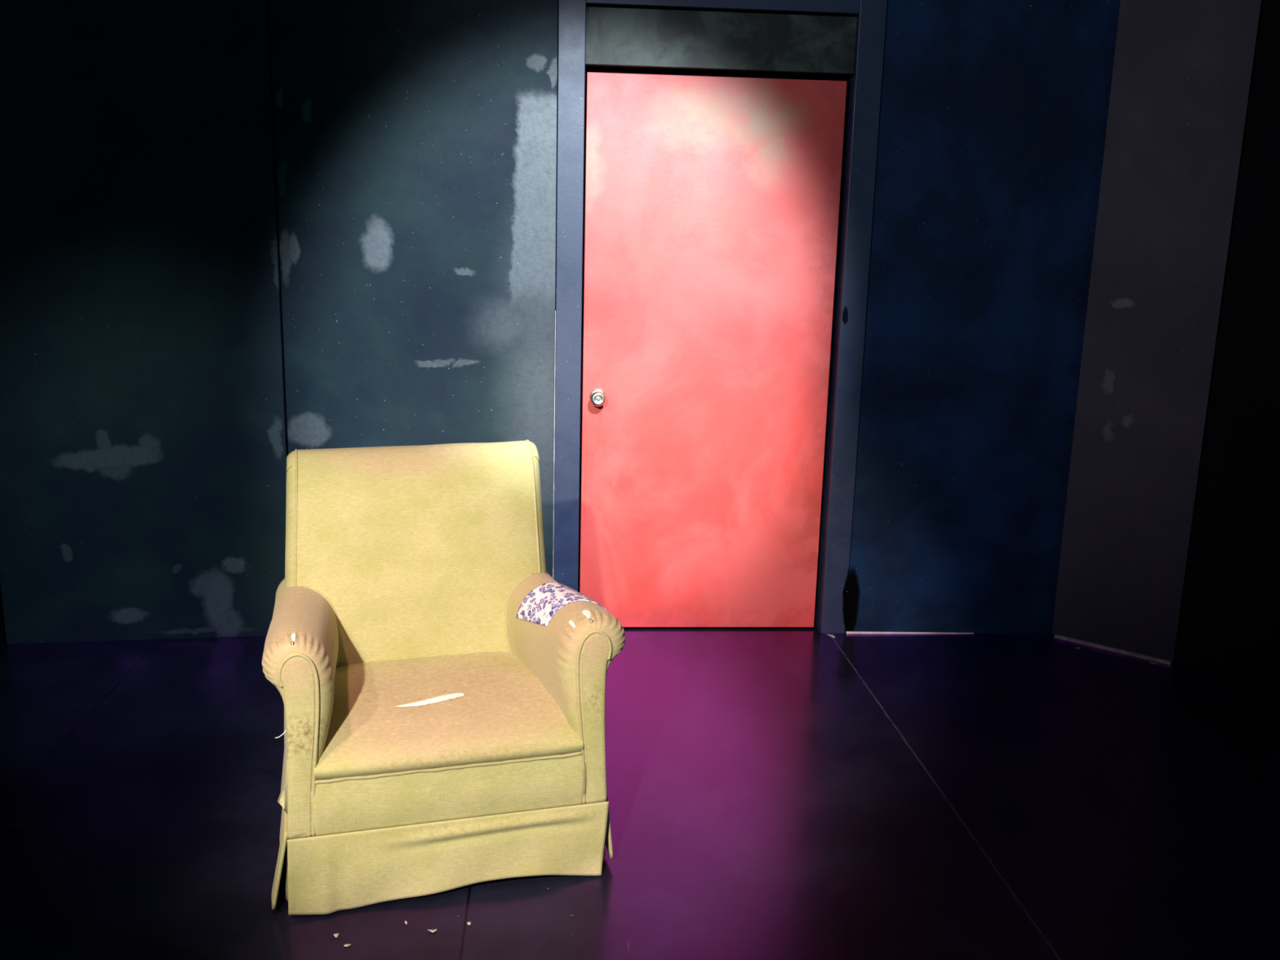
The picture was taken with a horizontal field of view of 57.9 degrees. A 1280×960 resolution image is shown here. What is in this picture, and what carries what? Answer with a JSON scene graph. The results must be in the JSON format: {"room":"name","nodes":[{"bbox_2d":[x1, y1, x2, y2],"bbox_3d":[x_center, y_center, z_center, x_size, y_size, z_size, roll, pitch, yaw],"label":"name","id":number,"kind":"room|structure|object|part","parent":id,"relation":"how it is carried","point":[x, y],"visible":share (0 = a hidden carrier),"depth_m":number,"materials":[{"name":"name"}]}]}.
{"room":"theater stage","nodes":[
{"label":"theater stage","id":0,"kind":"room"},
{"bbox_2d":[0,603,4,645],"bbox_3d":[-2.655,-0.889,3.165,0.030,3.300,1.524,9,15,31],"label":"wall","id":1,"kind":"structure","parent":0,"point":[2,636],"depth_m":4.14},
{"bbox_2d":[0,0,288,644],"bbox_3d":[-1.693,-1.037,3.935,1.120,3.300,0.095,-1,13,-9],"label":"wall","id":2,"kind":"structure","parent":0,"point":[143,437],"depth_m":3.99,"materials":[{"name":"paint"}]},
{"bbox_2d":[0,0,1120,635],"bbox_3d":[-0.557,-1.029,4.029,4.468,3.300,0.054,1,13,-4],"label":"wall","id":3,"kind":"structure","parent":0,"point":[993,116],"depth_m":4.13,"materials":[{"name":"blue paint"}]},
{"bbox_2d":[552,310,555,577],"bbox_3d":[-0.318,-0.012,4.276,0.002,1.220,0.025,1,13,-4],"label":"trim","id":4,"kind":"structure","parent":3,"relation":"attached to","point":[555,310],"depth_m":4.22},
{"bbox_2d":[553,0,586,591],"bbox_3d":[-0.247,-1.035,4.091,0.092,3.300,0.104,1,13,-4],"label":"trim","id":5,"kind":"structure","parent":3,"relation":"attached to","point":[571,13],"depth_m":4.11,"materials":[{"name":"paint"}]},
{"bbox_2d":[579,71,847,626],"bbox_3d":[0.249,-0.416,4.251,0.916,2.032,0.107,1,13,-4],"label":"door","id":6,"kind":"structure","parent":3,"relation":"in","point":[712,212],"depth_m":4.24,"materials":[{"name":"red paint"}]},
{"bbox_3d":[-0.153,-0.300,4.229,0.057,0.057,0.060,1,13,-4],"label":"knob","id":7,"kind":"part","parent":6,"relation":"part of","materials":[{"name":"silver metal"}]},
{"bbox_2d":[815,0,887,633],"bbox_3d":[0.785,-1.025,4.165,0.093,3.300,0.104,1,13,-4],"label":"trim","id":8,"kind":"structure","parent":3,"relation":"attached to","point":[864,87],"depth_m":4.22,"materials":[{"name":"paint"}]},
{"bbox_2d":[845,631,973,633],"bbox_3d":[1.051,0.593,4.499,0.505,0.008,0.007,1,13,-4],"label":"trim","id":9,"kind":"structure","parent":3,"relation":"attached to","point":[846,632],"depth_m":4.49,"materials":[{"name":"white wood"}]},
{"bbox_2d":[0,622,1279,959],"bbox_3d":[-0.048,1.215,1.738,7.200,0.050,7.500,1,13,-4],"label":"floor","id":10,"kind":"structure","parent":0,"point":[773,793],"depth_m":3.09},
{"bbox_2d":[262,440,625,915],"bbox_3d":[-0.522,0.428,2.944,0.824,0.934,0.789,-2,13,-16],"label":"armchair","id":11,"kind":"object","parent":10,"relation":"on","point":[442,694],"visible":1,"depth_m":2.75,"materials":[{"name":"fabric"}]},
{"bbox_3d":[-0.741,0.583,2.525,0.077,0.430,0.012,-2,13,-16],"label":"arm panel","id":12,"kind":"part","parent":11,"relation":"part of","materials":[{"name":"fabric"}]},
{"bbox_3d":[-0.821,0.495,2.840,0.177,0.459,0.670,-2,13,-16],"label":"arm","id":13,"kind":"part","parent":11,"relation":"part of","materials":[{"name":"fabric"}]},
{"bbox_3d":[-0.605,0.286,3.149,0.694,0.747,0.297,-2,13,-16],"label":"backrest","id":14,"kind":"part","parent":11,"relation":"part of","materials":[{"name":"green fabric"}]},
{"bbox_3d":[-0.428,0.720,2.647,0.624,0.134,0.013,-2,13,-16],"label":"rail","id":15,"kind":"part","parent":11,"relation":"part of","materials":[{"name":"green fabric"}]},
{"bbox_3d":[-0.499,0.549,2.870,0.608,0.100,0.558,-2,13,-16],"label":"seat","id":16,"kind":"part","parent":11,"relation":"part of","materials":[{"name":"fabric"}]},
{"bbox_3d":[-0.226,0.471,3.015,0.176,0.459,0.682,-4,14,-21],"label":"arm","id":17,"kind":"part","parent":11,"relation":"part of","materials":[{"name":"fabric"}]},
{"bbox_3d":[-0.109,0.557,2.708,0.077,0.430,0.012,-2,13,-16],"label":"arm panel","id":18,"kind":"part","parent":11,"relation":"part of","materials":[{"name":"fabric"}]},
{"bbox_2d":[552,0,848,622],"bbox_3d":[0.298,-1.048,4.210,1.600,3.300,0.020,1,13,-4],"label":"door frame","id":19,"kind":"structure","parent":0,"point":[588,68],"depth_m":4.14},
{"bbox_2d":[585,6,857,75],"bbox_3d":[0.281,-1.522,4.011,0.940,0.187,0.038,1,13,-4],"label":"transom panel","id":20,"kind":"object","parent":19,"relation":"attached to","point":[615,37],"depth_m":3.99,"materials":[{"name":"grey paint"}]},
{"bbox_2d":[586,0,860,17],"bbox_3d":[0.297,-2.131,3.882,0.941,1.044,0.102,1,13,-4],"label":"trim","id":21,"kind":"structure","parent":19,"relation":"attached to","point":[811,7],"depth_m":3.96,"materials":[{"name":"paint"}]},
{"bbox_2d":[1052,0,1262,661],"bbox_3d":[1.831,-0.974,4.029,0.445,3.288,0.030,11,16,37],"label":"wall","id":22,"kind":"structure","parent":0,"point":[1183,70],"depth_m":4.10,"materials":[{"name":"grey paint"}]},
{"bbox_2d":[1053,634,1172,665],"bbox_3d":[1.784,0.639,4.374,0.426,0.012,0.020,11,16,37],"label":"trim","id":23,"kind":"structure","parent":22,"relation":"attached to","point":[1056,636],"depth_m":4.36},
{"bbox_2d":[1174,0,1279,681],"bbox_3d":[2.614,-0.860,3.636,1.326,3.300,0.030,7,14,23],"label":"wall","id":24,"kind":"structure","parent":0,"point":[1229,623],"depth_m":4.01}
]}

